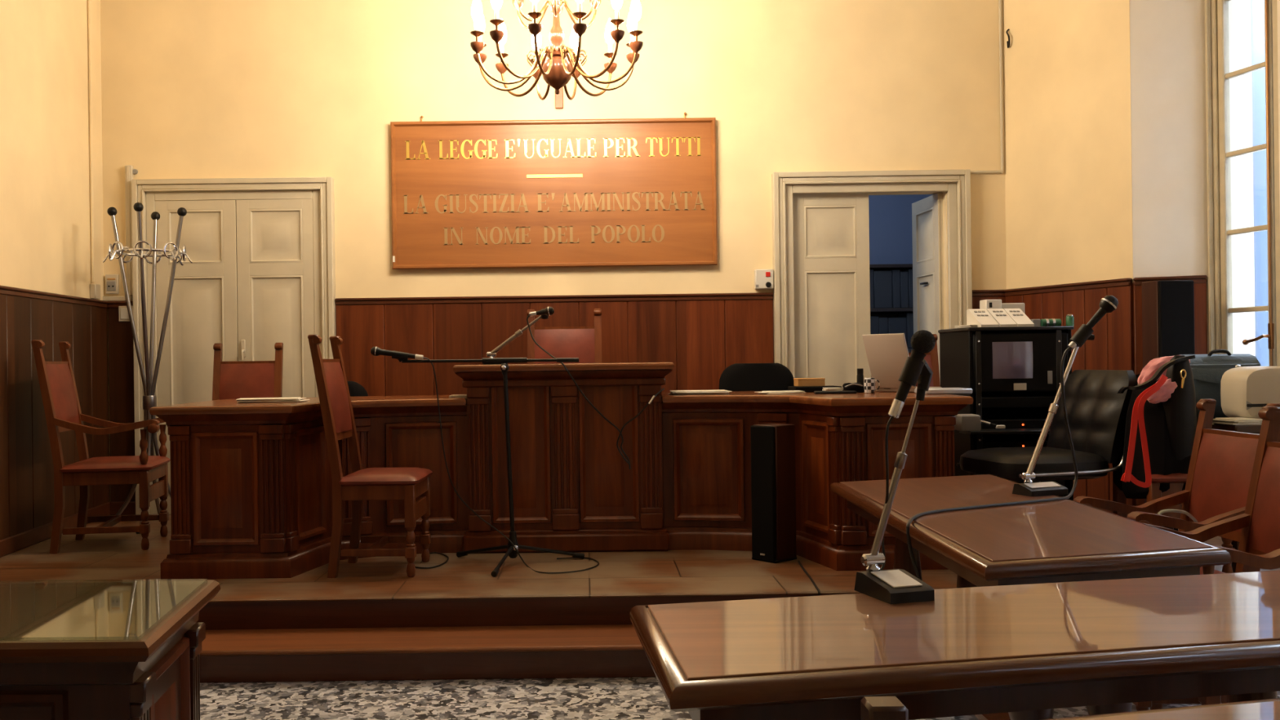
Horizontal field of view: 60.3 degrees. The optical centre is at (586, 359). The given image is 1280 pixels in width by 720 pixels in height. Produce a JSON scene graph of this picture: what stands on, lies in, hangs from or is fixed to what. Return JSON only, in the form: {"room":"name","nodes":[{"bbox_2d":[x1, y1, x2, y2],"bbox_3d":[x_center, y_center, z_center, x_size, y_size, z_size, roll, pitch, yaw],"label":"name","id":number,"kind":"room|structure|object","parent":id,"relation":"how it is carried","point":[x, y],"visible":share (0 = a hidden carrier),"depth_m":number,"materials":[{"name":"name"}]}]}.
{"room":"courtroom","nodes":[
{"label":"courtroom","id":0,"kind":"room"},
{"bbox_2d":[0,0,104,300],"bbox_3d":[-2.991,-0.891,2.250,0.200,4.400,10.539,-1,0,-4],"label":"wall","id":1,"kind":"structure","parent":0,"point":[45,201],"depth_m":6.54,"materials":[{"name":"paint"}]},
{"bbox_2d":[0,293,110,540],"bbox_3d":[-3.131,0.338,6.061,0.022,1.405,2.687,-1,0,-4],"label":"wall paneling","id":2,"kind":"structure","parent":1,"relation":"attached to","point":[27,500],"depth_m":6.28,"materials":[{"name":"brown wood"}]},
{"bbox_2d":[0,284,110,557],"bbox_3d":[-3.121,0.323,6.061,0.041,1.435,2.687,-1,0,-4],"label":"baseboard","id":3,"kind":"structure","parent":1,"relation":"attached to","point":[10,544],"depth_m":6.32,"materials":[{"name":"brown wood"}]},
{"bbox_2d":[87,0,94,282],"bbox_3d":[-3.236,-1.792,7.170,0.020,2.572,0.020,-1,0,0],"label":"conduit pipe","id":4,"kind":"object","parent":1,"relation":"attached to","point":[88,1],"visible":1,"depth_m":7.16,"materials":[{"name":"paint"}]},
{"bbox_2d":[195,594,833,630],"bbox_3d":[0.445,1.134,6.060,7.340,0.256,2.680,-1,0,0],"label":"platform edge","id":5,"kind":"structure","parent":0,"point":[606,610],"depth_m":4.72,"materials":[{"name":"brown wood"}]},
{"bbox_2d":[0,514,1279,602],"bbox_3d":[0.343,1.002,6.043,7.140,0.012,2.714,-1,0,0],"label":"platform floor","id":6,"kind":"structure","parent":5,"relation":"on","point":[104,557],"depth_m":5.15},
{"bbox_2d":[31,339,170,554],"bbox_3d":[-2.680,0.464,6.166,0.643,1.147,0.532,-1,0,-9],"label":"armchair","id":7,"kind":"object","parent":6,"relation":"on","point":[61,404],"visible":0.95,"depth_m":5.96,"materials":[{"name":"brown wood"}]},
{"bbox_2d":[102,202,192,533],"bbox_3d":[-2.724,0.042,6.850,0.510,1.988,0.510,-1,0,-43],"label":"coat stand","id":8,"kind":"object","parent":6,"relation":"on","point":[149,400],"visible":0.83,"depth_m":6.83,"materials":[{"name":"silver metal"}]},
{"bbox_2d":[212,342,283,400],"bbox_3d":[-2.104,0.461,6.665,0.440,1.137,0.553,-1,0,-3],"label":"chair","id":9,"kind":"object","parent":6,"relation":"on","point":[236,380],"visible":0.29,"depth_m":6.86,"materials":[{"name":"red leather"}]},
{"bbox_2d":[149,395,468,579],"bbox_3d":[-1.301,0.613,5.737,1.448,0.808,1.261,-1,0,0],"label":"bench wing","id":10,"kind":"object","parent":6,"relation":"on","point":[251,482],"visible":0.84,"depth_m":5.17,"materials":[{"name":"brown wood"}]},
{"bbox_2d":[235,396,309,402],"bbox_3d":[-1.598,0.203,5.606,0.348,0.018,0.263,-1,0,-8],"label":"paper stack","id":11,"kind":"object","parent":10,"relation":"on","point":[299,398],"visible":1,"depth_m":5.50,"materials":[{"name":"white paper"}]},
{"bbox_2d":[346,381,368,396],"bbox_3d":[-1.468,0.574,6.575,0.554,0.888,0.545,-1,0,-5],"label":"office chair","id":12,"kind":"object","parent":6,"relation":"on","point":[356,389],"visible":0.08,"depth_m":6.73,"materials":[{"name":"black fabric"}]},
{"bbox_2d":[307,334,432,577],"bbox_3d":[-1.032,0.447,5.322,0.508,1.137,0.440,-1,0,2],"label":"chair","id":13,"kind":"object","parent":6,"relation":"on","point":[406,484],"visible":1,"depth_m":5.13,"materials":[{"name":"brown wood"}]},
{"bbox_2d":[391,350,584,577],"bbox_3d":[-0.493,0.477,5.354,0.892,1.058,0.510,-1,0,9],"label":"microphone stand","id":14,"kind":"object","parent":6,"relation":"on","point":[512,553],"visible":0.99,"depth_m":5.41,"materials":[{"name":"black metal"}]},
{"bbox_2d":[370,346,423,359],"bbox_3d":[-0.922,-0.033,5.350,0.254,0.070,0.049,-1,0,-5],"label":"microphone","id":15,"kind":"object","parent":14,"relation":"attached to","point":[375,351],"visible":1,"depth_m":5.34,"materials":[{"name":"black plastic"}]},
{"bbox_2d":[422,356,599,573],"bbox_3d":[-0.369,0.495,5.345,0.849,1.031,0.393,-1,0,0],"label":"microphone cable","id":16,"kind":"object","parent":14,"relation":"hanging from","point":[459,496],"visible":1,"depth_m":5.40,"materials":[{"name":"black rubber"}]},
{"bbox_2d":[453,362,674,553],"bbox_3d":[-0.113,0.510,6.015,1.144,0.982,0.670,-1,0,0],"label":"bench","id":17,"kind":"object","parent":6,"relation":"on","point":[574,491],"visible":0.98,"depth_m":5.75,"materials":[{"name":"brown wood"}]},
{"bbox_2d":[483,308,548,364],"bbox_3d":[-0.377,-0.125,5.880,0.346,0.296,0.090,-1,0,0],"label":"microphone stand","id":18,"kind":"object","parent":17,"relation":"on","point":[492,353],"visible":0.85,"depth_m":5.88,"materials":[{"name":"silver metal"}]},
{"bbox_2d":[528,306,554,316],"bbox_3d":[-0.239,-0.257,5.835,0.134,0.054,0.054,-1,0,0],"label":"microphone","id":19,"kind":"object","parent":18,"relation":"attached to","point":[548,311],"visible":1,"depth_m":5.83,"materials":[{"name":"black plastic"}]},
{"bbox_2d":[526,315,631,469],"bbox_3d":[-0.065,0.162,5.720,0.560,0.819,0.153,-1,0,16],"label":"microphone cable","id":20,"kind":"object","parent":19,"relation":"hanging from","point":[528,316],"visible":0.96,"depth_m":5.71,"materials":[{"name":"black rubber"}]},
{"bbox_2d":[719,363,794,391],"bbox_3d":[1.063,0.502,6.625,0.554,0.966,0.545,-1,0,0],"label":"office chair","id":21,"kind":"object","parent":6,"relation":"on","point":[737,376],"visible":0.3,"depth_m":6.77,"materials":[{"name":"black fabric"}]},
{"bbox_2d":[750,423,796,563],"bbox_3d":[0.923,0.654,5.450,0.174,0.668,0.154,-1,0,-41],"label":"loudspeaker","id":22,"kind":"object","parent":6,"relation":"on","point":[773,486],"visible":1,"depth_m":5.39,"materials":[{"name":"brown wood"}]},
{"bbox_2d":[750,425,776,562],"bbox_3d":[0.868,0.655,5.402,0.022,0.662,0.146,-1,0,-41],"label":"grille","id":23,"kind":"object","parent":22,"relation":"attached to","point":[763,437],"depth_m":5.38,"materials":[{"name":"black fabric"}]},
{"bbox_2d":[659,391,973,570],"bbox_3d":[1.077,0.582,5.737,1.448,0.808,1.261,-1,0,0],"label":"bench wing","id":24,"kind":"object","parent":6,"relation":"on","point":[706,438],"visible":0.75,"depth_m":5.52,"materials":[{"name":"brown wood"}]},
{"bbox_2d":[668,389,732,395],"bbox_3d":[0.611,0.175,5.955,0.338,0.018,0.251,-1,0,4],"label":"paper stack","id":25,"kind":"object","parent":24,"relation":"on","point":[722,391],"visible":1,"depth_m":5.86,"materials":[{"name":"white paper"}]},
{"bbox_2d":[787,385,841,392],"bbox_3d":[1.260,0.160,6.080,0.260,0.030,0.170,-1,0,-3],"label":"book","id":26,"kind":"object","parent":24,"relation":"on","point":[806,388],"visible":0.58,"depth_m":6.00,"materials":[{"name":"black paper"}]},
{"bbox_2d":[793,377,825,386],"bbox_3d":[1.231,0.122,6.080,0.153,0.045,0.103,-1,0,-2],"label":"box","id":27,"kind":"object","parent":26,"relation":"on","point":[799,382],"visible":1,"depth_m":6.03,"materials":[{"name":"brown cardboard"}]},
{"bbox_2d":[842,382,864,391],"bbox_3d":[1.426,0.146,5.880,0.136,0.050,0.097,-1,0,0],"label":"pouch","id":28,"kind":"object","parent":24,"relation":"on","point":[857,387],"visible":0.88,"depth_m":5.85,"materials":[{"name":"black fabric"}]},
{"bbox_2d":[863,377,879,393],"bbox_3d":[1.479,0.132,5.724,0.076,0.080,0.058,-1,0,-30],"label":"mug","id":29,"kind":"object","parent":24,"relation":"on","point":[868,383],"visible":1,"depth_m":5.70,"materials":[{"name":"ceramic"}]},
{"bbox_2d":[862,333,941,391],"bbox_3d":[1.679,0.015,5.859,0.326,0.306,0.264,-1,0,-37],"label":"laptop","id":30,"kind":"object","parent":24,"relation":"on","point":[887,354],"visible":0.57,"depth_m":5.80,"materials":[{"name":"silver plastic"}]},
{"bbox_2d":[914,387,972,394],"bbox_3d":[1.783,0.155,5.500,0.235,0.027,0.170,-1,0,-3],"label":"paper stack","id":31,"kind":"object","parent":24,"relation":"on","point":[931,390],"visible":0.86,"depth_m":5.42,"materials":[{"name":"white paper"}]},
{"bbox_2d":[871,333,940,386],"bbox_3d":[1.996,0.408,6.666,0.435,1.137,0.553,-1,0,0],"label":"chair","id":32,"kind":"object","parent":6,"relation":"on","point":[931,357],"visible":0.05,"depth_m":6.87,"materials":[{"name":"brown wood"}]},
{"bbox_2d":[937,325,1074,500],"bbox_3d":[2.251,0.398,5.912,0.605,1.145,0.665,-1,0,0],"label":"equipment rack","id":33,"kind":"object","parent":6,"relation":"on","point":[1012,373],"visible":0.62,"depth_m":5.76,"materials":[{"name":"black metal"}]},
{"bbox_2d":[954,413,1004,431],"bbox_3d":[2.020,0.320,5.659,0.222,0.082,0.122,-1,0,0],"label":"handset","id":34,"kind":"object","parent":33,"relation":"on","point":[964,422],"visible":0.98,"depth_m":5.60,"materials":[{"name":"grey plastic"}]},
{"bbox_2d":[966,308,999,327],"bbox_3d":[2.126,-0.225,5.910,0.094,0.105,0.220,-1,0,0],"label":"console","id":35,"kind":"object","parent":33,"relation":"on","point":[981,317],"visible":0.99,"depth_m":5.90,"materials":[{"name":"white plastic"}]},
{"bbox_2d":[979,299,1001,309],"bbox_3d":[2.241,-0.254,6.099,0.088,0.159,0.102,-1,0,0],"label":"box","id":36,"kind":"object","parent":33,"relation":"on","point":[985,304],"visible":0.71,"depth_m":6.05,"materials":[{"name":"white plastic"}]},
{"bbox_2d":[986,308,1017,327],"bbox_3d":[2.224,-0.227,5.910,0.087,0.105,0.220,-1,0,0],"label":"console","id":37,"kind":"object","parent":33,"relation":"on","point":[1001,316],"visible":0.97,"depth_m":5.88,"materials":[{"name":"white plastic"}]},
{"bbox_2d":[959,427,1050,435],"bbox_3d":[2.197,0.368,5.670,0.497,0.017,0.180,-1,0,0],"label":"shelf","id":38,"kind":"object","parent":33,"relation":"attached to","point":[984,431],"depth_m":5.58,"materials":[{"name":"black plastic"}]},
{"bbox_2d":[1003,308,1034,326],"bbox_3d":[2.316,-0.228,5.910,0.087,0.105,0.220,-1,0,0],"label":"console","id":39,"kind":"object","parent":33,"relation":"on","point":[1019,317],"visible":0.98,"depth_m":5.88,"materials":[{"name":"white plastic"}]},
{"bbox_2d":[972,332,1068,392],"bbox_3d":[2.272,0.013,5.812,0.497,0.307,0.116,-1,0,0],"label":"monitor","id":40,"kind":"object","parent":33,"relation":"on","point":[1002,362],"depth_m":5.75,"materials":[{"name":"black"}]},
{"bbox_2d":[956,369,1138,482],"bbox_3d":[2.161,0.511,5.201,0.667,0.919,0.588,-1,0,-10],"label":"leather office chair","id":41,"kind":"object","parent":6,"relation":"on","point":[1096,414],"visible":0.7,"depth_m":5.07,"materials":[{"name":"black leather"}]},
{"bbox_2d":[1142,280,1195,531],"bbox_3d":[3.219,0.261,6.076,0.204,1.395,0.178,-1,0,-4],"label":"loudspeaker","id":42,"kind":"object","parent":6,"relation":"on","point":[1167,305],"visible":0.29,"depth_m":5.99,"materials":[{"name":"black plastic"}]},
{"bbox_2d":[1158,280,1195,531],"bbox_3d":[3.225,0.261,6.001,0.196,1.389,0.022,-1,0,-4],"label":"grille","id":43,"kind":"object","parent":42,"relation":"attached to","point":[1175,297],"depth_m":5.99,"materials":[{"name":"black fabric"}]},
{"bbox_2d":[1111,463,1235,573],"bbox_3d":[2.652,0.544,5.036,0.380,0.848,0.483,-1,0,0],"label":"chair","id":44,"kind":"object","parent":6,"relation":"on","point":[1177,480],"visible":0.14,"depth_m":4.82,"materials":[{"name":"brown wood"}]},
{"bbox_2d":[1112,373,1198,498],"bbox_3d":[2.580,0.335,4.976,0.376,0.563,0.345,-1,0,0],"label":"coat","id":45,"kind":"object","parent":44,"relation":"on","point":[1162,460],"visible":0.34,"depth_m":4.87,"materials":[{"name":"black fabric"}]},
{"bbox_2d":[1120,374,1168,488],"bbox_3d":[2.417,0.308,4.762,0.204,0.490,0.032,-1,0,4],"label":"strap","id":46,"kind":"object","parent":45,"relation":"hanging from","point":[1137,416],"visible":1,"depth_m":4.76,"materials":[{"name":"red fabric"}]},
{"bbox_2d":[1137,355,1190,404],"bbox_3d":[2.600,0.086,4.916,0.252,0.213,0.200,-1,0,0],"label":"scarf","id":47,"kind":"object","parent":45,"relation":"on","point":[1165,391],"visible":0.59,"depth_m":4.92,"materials":[{"name":"pink fabric"}]},
{"bbox_2d":[1117,355,1196,460],"bbox_3d":[2.530,0.219,4.868,0.316,0.478,0.134,-1,0,16],"label":"handbag","id":48,"kind":"object","parent":44,"relation":"hanging from","point":[1180,409],"visible":0.92,"depth_m":4.82,"materials":[{"name":"black leather"}]},
{"bbox_2d":[1162,422,1261,573],"bbox_3d":[3.106,0.622,5.160,0.515,0.675,0.680,-1,0,0],"label":"side table","id":49,"kind":"object","parent":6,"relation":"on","point":[1245,428],"visible":0.04,"depth_m":4.84,"materials":[{"name":"brown wood"}]},
{"bbox_2d":[1178,349,1261,418],"bbox_3d":[3.024,0.117,5.294,0.386,0.335,0.224,-1,0,0],"label":"suitcase","id":50,"kind":"object","parent":49,"relation":"on","point":[1208,370],"visible":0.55,"depth_m":5.25,"materials":[{"name":"blue fabric"}]},
{"bbox_2d":[1212,417,1262,425],"bbox_3d":[2.915,0.275,4.926,0.172,0.024,0.192,-1,0,-4],"label":"paper stack","id":51,"kind":"object","parent":49,"relation":"on","point":[1232,420],"visible":0.81,"depth_m":4.86,"materials":[{"name":"white paper"}]},
{"bbox_2d":[1220,366,1279,421],"bbox_3d":[3.143,0.155,5.043,0.370,0.252,0.225,-1,0,0],"label":"printer","id":52,"kind":"object","parent":49,"relation":"on","point":[1244,390],"visible":0.82,"depth_m":4.95,"materials":[{"name":"beige plastic"}]},
{"bbox_2d":[100,0,1006,494],"bbox_3d":[-0.132,-0.928,7.490,6.440,4.400,0.180,-1,0,0],"label":"wall","id":53,"kind":"structure","parent":0,"point":[191,89],"depth_m":7.40,"materials":[{"name":"paint"}]},
{"bbox_2d":[105,274,119,293],"bbox_3d":[-3.187,-0.509,7.383,0.084,0.131,0.033,-1,0,0],"label":"wall socket","id":54,"kind":"object","parent":53,"relation":"attached to","point":[112,281],"visible":1,"depth_m":7.37,"materials":[{"name":"beige plastic"}]},
{"bbox_2d":[106,301,135,515],"bbox_3d":[-3.111,0.323,7.378,0.189,1.435,0.041,-1,0,0],"label":"cap","id":55,"kind":"object","parent":53,"relation":"attached to","point":[130,509],"visible":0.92,"depth_m":7.37,"materials":[{"name":"brown wood"}]},
{"bbox_2d":[107,307,135,502],"bbox_3d":[-3.111,0.338,7.389,0.189,1.405,0.022,-1,0,0],"label":"trim","id":56,"kind":"structure","parent":53,"relation":"attached to","point":[121,357],"depth_m":7.38,"materials":[{"name":"brown wood"}]},
{"bbox_2d":[124,164,137,295],"bbox_3d":[-3.050,-0.869,7.380,0.077,0.874,0.039,-1,0,0],"label":"wall trunking","id":57,"kind":"structure","parent":53,"relation":"attached to","point":[129,171],"depth_m":7.36,"materials":[{"name":"beige plastic"}]},
{"bbox_2d":[131,177,336,515],"bbox_3d":[-2.352,-0.090,7.360,1.336,2.242,0.121,-1,0,0],"label":"door","id":58,"kind":"structure","parent":53,"relation":"in","point":[261,273],"depth_m":7.37,"materials":[{"name":"paint"}]},
{"bbox_2d":[390,111,717,269],"bbox_3d":[-0.219,-1.136,7.370,2.174,1.032,0.053,-1,0,0],"label":"wooden sign","id":59,"kind":"object","parent":53,"relation":"attached to","point":[619,192],"visible":1,"depth_m":7.37,"materials":[{"name":"brown wood"}]},
{"bbox_2d":[334,292,773,305],"bbox_3d":[-0.208,0.285,7.378,2.938,1.435,0.041,-1,0,0],"label":"cap","id":60,"kind":"object","parent":53,"relation":"attached to","point":[707,296],"visible":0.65,"depth_m":7.37,"materials":[{"name":"brown wood"}]},
{"bbox_2d":[335,299,773,395],"bbox_3d":[-0.208,0.300,7.389,2.938,1.405,0.022,-1,0,0],"label":"panelling","id":61,"kind":"structure","parent":53,"relation":"attached to","point":[702,339],"depth_m":7.38,"materials":[{"name":"brown wood"}]},
{"bbox_2d":[754,269,773,289],"bbox_3d":[1.188,-0.540,7.363,0.122,0.132,0.072,-1,0,0],"label":"alarm box","id":62,"kind":"object","parent":53,"relation":"attached to","point":[763,278],"visible":1,"depth_m":7.34,"materials":[{"name":"white plastic"}]},
{"bbox_2d":[771,169,972,390],"bbox_3d":[1.915,-0.143,7.653,1.314,2.236,0.657,-1,0,0],"label":"door","id":63,"kind":"structure","parent":53,"relation":"in","point":[821,290],"depth_m":7.43,"materials":[{"name":"paint"}]},
{"bbox_2d":[970,0,1004,173],"bbox_3d":[2.670,-2.202,7.388,0.240,1.906,0.020,-1,0,0],"label":"conduit pipe","id":64,"kind":"object","parent":53,"relation":"attached to","point":[1002,170],"visible":1,"depth_m":7.38,"materials":[{"name":"paint"}]},
{"bbox_2d":[972,289,1004,297],"bbox_3d":[2.706,0.247,7.378,0.255,1.435,0.041,-1,0,0],"label":"cap","id":65,"kind":"object","parent":53,"relation":"attached to","point":[975,293],"visible":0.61,"depth_m":7.37,"materials":[{"name":"brown wood"}]},
{"bbox_2d":[972,296,1005,309],"bbox_3d":[2.706,0.262,7.389,0.255,1.405,0.022,-1,0,0],"label":"trim","id":66,"kind":"structure","parent":53,"relation":"attached to","point":[975,300],"depth_m":7.38,"materials":[{"name":"brown wood"}]},
{"bbox_2d":[200,676,1279,719],"bbox_3d":[1.317,1.303,2.175,9.200,0.100,10.550,-1,0,0],"label":"floor","id":67,"kind":"structure","parent":0,"point":[635,698],"depth_m":4.12,"materials":[{"name":"stone"}]},
{"bbox_2d":[0,580,220,719],"bbox_3d":[-1.432,0.913,2.402,1.213,0.750,0.634,-1,0,0],"label":"desk","id":68,"kind":"object","parent":67,"relation":"on","point":[69,650],"visible":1,"depth_m":2.21,"materials":[{"name":"brown wood"}]},
{"bbox_2d":[199,649,655,682],"bbox_3d":[0.447,1.206,4.555,6.937,0.113,0.330,-1,0,0],"label":"step riser","id":69,"kind":"structure","parent":67,"relation":"on","point":[578,664],"depth_m":4.39,"materials":[{"name":"brown wood"}]},
{"bbox_2d":[199,624,644,656],"bbox_3d":[0.446,1.139,4.540,6.937,0.020,0.360,-1,0,0],"label":"step tread","id":70,"kind":"structure","parent":69,"relation":"on","point":[595,637],"depth_m":4.49,"materials":[{"name":"brown wood"}]},
{"bbox_2d":[860,696,908,719],"bbox_3d":[0.400,0.859,1.460,0.300,0.812,0.100,-1,0,0],"label":"wooden post","id":71,"kind":"object","parent":67,"relation":"on","point":[872,708],"visible":1,"depth_m":1.44,"materials":[{"name":"brown wood"}]},
{"bbox_2d":[629,570,1279,719],"bbox_3d":[0.982,0.882,2.146,1.808,0.750,0.739,-1,0,-10],"label":"table","id":72,"kind":"object","parent":67,"relation":"on","point":[984,650],"visible":0.97,"depth_m":1.98,"materials":[{"name":"brown wood"}]},
{"bbox_2d":[853,356,934,604],"bbox_3d":[0.696,0.252,2.400,0.173,0.518,0.150,-1,0,-16],"label":"microphone stand","id":73,"kind":"object","parent":72,"relation":"on","point":[894,586],"visible":0.98,"depth_m":2.40,"materials":[{"name":"silver metal"}]},
{"bbox_2d":[888,329,935,418],"bbox_3d":[0.712,0.031,2.410,0.105,0.194,0.052,-1,0,0],"label":"microphone","id":74,"kind":"object","parent":73,"relation":"attached to","point":[922,342],"visible":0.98,"depth_m":2.40,"materials":[{"name":"black plastic"}]},
{"bbox_2d":[880,416,893,570],"bbox_3d":[0.659,0.303,2.444,0.032,0.363,0.077,-1,0,-4],"label":"microphone cable","id":75,"kind":"object","parent":74,"relation":"hanging from","point":[891,419],"visible":0.73,"depth_m":2.42,"materials":[{"name":"black rubber"}]},
{"bbox_2d":[830,474,1231,719],"bbox_3d":[1.395,0.877,3.785,0.801,0.750,2.101,-1,0,0],"label":"table","id":76,"kind":"object","parent":67,"relation":"on","point":[1063,540],"visible":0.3,"depth_m":3.19,"materials":[{"name":"brown wood"}]},
{"bbox_2d":[906,346,1078,580],"bbox_3d":[1.346,0.365,3.700,0.209,0.820,1.206,-1,0,44],"label":"microphone cable","id":77,"kind":"object","parent":76,"relation":"on","point":[908,525],"visible":0.92,"depth_m":3.83,"materials":[{"name":"black rubber"}]},
{"bbox_2d":[1012,324,1094,497],"bbox_3d":[1.747,0.182,4.094,0.298,0.630,0.137,-1,0,-20],"label":"microphone stand","id":78,"kind":"object","parent":76,"relation":"on","point":[1029,488],"visible":1,"depth_m":4.09,"materials":[{"name":"silver metal"}]},
{"bbox_2d":[1067,295,1118,349],"bbox_3d":[1.877,-0.139,4.072,0.178,0.199,0.064,-1,0,0],"label":"microphone","id":79,"kind":"object","parent":78,"relation":"on","point":[1108,304],"visible":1,"depth_m":4.06,"materials":[{"name":"black plastic"}]},
{"bbox_2d":[1098,295,1118,312],"bbox_3d":[1.933,-0.207,4.072,0.065,0.064,0.059,-1,0,-8],"label":"grille","id":80,"kind":"object","parent":79,"relation":"attached to","point":[1108,304],"depth_m":4.05,"materials":[{"name":"black metal"}]},
{"bbox_2d":[1044,697,1279,719],"bbox_3d":[1.313,0.878,1.376,1.450,0.750,0.700,-1,0,-12],"label":"table","id":81,"kind":"object","parent":67,"relation":"on","point":[1269,708],"visible":1,"depth_m":1.58,"materials":[{"name":"brown wood"}]},
{"bbox_2d":[1073,399,1279,710],"bbox_3d":[2.195,0.700,4.100,0.543,1.087,0.502,-1,0,0],"label":"armchair","id":82,"kind":"object","parent":67,"relation":"on","point":[1221,464],"visible":0.23,"depth_m":4.13,"materials":[{"name":"brown wood"}]},
{"bbox_2d":[1133,406,1279,711],"bbox_3d":[2.035,0.702,3.459,0.543,1.087,0.502,-1,0,2],"label":"armchair","id":83,"kind":"object","parent":67,"relation":"on","point":[1259,547],"visible":0.21,"depth_m":3.63,"materials":[{"name":"brown wood"}]},
{"bbox_2d":[868,194,933,264],"bbox_3d":[2.093,-0.557,9.950,3.000,3.600,0.100,-1,0,0],"label":"wall","id":84,"kind":"structure","parent":0,"point":[891,239],"depth_m":9.90,"materials":[{"name":"blue paint"}]},
{"bbox_2d":[1002,0,1136,502],"bbox_3d":[3.215,-0.972,6.980,0.477,4.400,1.085,-1,0,-19],"label":"wall","id":85,"kind":"structure","parent":0,"point":[1067,63],"depth_m":6.86,"materials":[{"name":"paint"}]},
{"bbox_2d":[1004,278,1132,518],"bbox_3d":[2.988,0.244,6.888,0.041,1.435,1.069,-1,0,-19],"label":"cap","id":86,"kind":"object","parent":85,"relation":"attached to","point":[1121,282],"visible":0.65,"depth_m":6.79,"materials":[{"name":"brown wood"}]},
{"bbox_2d":[1005,283,1136,506],"bbox_3d":[2.998,0.259,6.891,0.022,1.405,1.069,-1,0,-19],"label":"wainscoting","id":87,"kind":"structure","parent":85,"relation":"attached to","point":[1112,348],"depth_m":6.63,"materials":[{"name":"brown wood"}]},
{"bbox_2d":[1239,0,1279,355],"bbox_3d":[4.590,-0.990,1.695,0.680,4.400,9.850,-1,0,-13],"label":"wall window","id":88,"kind":"structure","parent":85,"relation":"in","point":[1245,27],"depth_m":6.31,"materials":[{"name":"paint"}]},
{"bbox_2d":[1204,0,1279,366],"bbox_3d":[3.653,-0.953,5.846,0.166,3.090,0.840,-1,0,-13],"label":"window frame","id":89,"kind":"structure","parent":88,"relation":"attached to","point":[1220,231],"depth_m":6.16,"materials":[{"name":"paint"}]},
{"bbox_2d":[1129,0,1243,506],"bbox_3d":[3.479,-0.975,6.405,0.572,4.400,0.295,-1,0,21],"label":"wall","id":90,"kind":"structure","parent":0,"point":[1167,37],"depth_m":6.31,"materials":[{"name":"paint"}]},
{"bbox_2d":[1133,275,1207,285],"bbox_3d":[3.351,0.239,6.304,0.374,1.435,0.041,-1,0,21],"label":"cap","id":91,"kind":"object","parent":90,"relation":"attached to","point":[1196,278],"visible":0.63,"depth_m":6.28,"materials":[{"name":"brown wood"}]},
{"bbox_3d":[1.409,-3.199,2.200,9.700,0.100,10.600,-1,0,0],"label":"ceiling","id":92,"kind":"structure","parent":0,"visible":0},
{"bbox_2d":[470,0,643,100],"bbox_3d":[-0.166,-2.266,5.800,0.925,1.733,0.925,-1,0,0],"label":"chandelier","id":93,"kind":"object","parent":92,"relation":"hanging from","point":[557,71],"visible":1,"depth_m":5.74,"materials":[{"name":"gold metal"}]},
{"bbox_3d":[1.963,1.025,8.790,2.900,0.100,2.420,-1,0,0],"label":"floor","id":94,"kind":"structure","parent":0,"visible":0},
{"bbox_2d":[869,263,913,317],"bbox_3d":[2.691,0.068,9.675,0.720,1.794,0.350,-1,0,0],"label":"bookshelf","id":95,"kind":"object","parent":94,"relation":"on","point":[886,312],"visible":0.05,"depth_m":9.50,"materials":[{"name":"grey wood"}]},
{"bbox_2d":[873,271,892,308],"bbox_3d":[2.570,-0.611,9.665,0.156,0.325,0.270,-1,0,0],"label":"binder","id":96,"kind":"object","parent":95,"relation":"in","point":[882,280],"visible":0.62,"depth_m":9.53,"materials":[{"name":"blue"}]},
{"bbox_2d":[890,269,900,307],"bbox_3d":[2.685,-0.616,9.665,0.066,0.332,0.270,-1,0,0],"label":"binder","id":97,"kind":"object","parent":95,"relation":"in","point":[895,273],"visible":0.46,"depth_m":9.53,"materials":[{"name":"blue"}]},
{"bbox_2d":[888,317,906,343],"bbox_3d":[2.696,-0.199,9.665,0.156,0.337,0.270,-1,0,0],"label":"binder","id":98,"kind":"object","parent":95,"relation":"in","point":[895,325],"visible":0.34,"depth_m":9.53,"materials":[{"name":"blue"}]},
{"bbox_2d":[900,271,908,307],"bbox_3d":[2.755,-0.608,9.665,0.066,0.314,0.270,-1,0,0],"label":"binder","id":99,"kind":"object","parent":95,"relation":"in","point":[904,275],"visible":0.46,"depth_m":9.53,"materials":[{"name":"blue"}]},
{"bbox_2d":[897,312,913,352],"bbox_3d":[2.810,-0.219,9.665,0.066,0.375,0.270,-1,0,0],"label":"binder","id":100,"kind":"object","parent":95,"relation":"in","point":[909,317],"visible":0.4,"depth_m":9.53,"materials":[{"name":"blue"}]},
{"bbox_2d":[901,269,913,307],"bbox_3d":[2.825,-0.620,9.665,0.066,0.335,0.270,-1,0,0],"label":"binder","id":101,"kind":"object","parent":95,"relation":"in","point":[909,271],"visible":0.32,"depth_m":9.53,"materials":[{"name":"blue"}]},
{"bbox_3d":[-0.108,0.926,6.855,1.240,0.150,0.990,-1,0,0],"label":"floor","id":102,"kind":"structure","parent":0,"visible":0},
{"bbox_2d":[527,308,601,364],"bbox_3d":[-0.137,0.263,6.846,0.495,1.182,0.553,-1,0,0],"label":"chair","id":103,"kind":"object","parent":102,"relation":"on","point":[584,343],"visible":0.22,"depth_m":7.04,"materials":[{"name":"red leather"}]},
{"label":"outside","id":104,"kind":"structure","parent":0,"visible":0},
{"bbox_3d":[6.819,5.282,3.000,4.500,0.200,22.000,-1,0,0],"label":"ground","id":105,"kind":"structure","parent":104,"visible":0},
{"bbox_2d":[1250,0,1257,358],"bbox_3d":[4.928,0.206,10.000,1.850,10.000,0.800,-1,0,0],"label":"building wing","id":106,"kind":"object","parent":105,"relation":"on","point":[1251,23],"depth_m":9.60,"materials":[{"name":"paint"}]},
{"bbox_2d":[1252,0,1269,366],"bbox_3d":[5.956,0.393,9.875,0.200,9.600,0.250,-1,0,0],"label":"window pane","id":107,"kind":"object","parent":106,"relation":"attached to","point":[1258,6],"depth_m":9.75,"materials":[{"name":"clear glass"}]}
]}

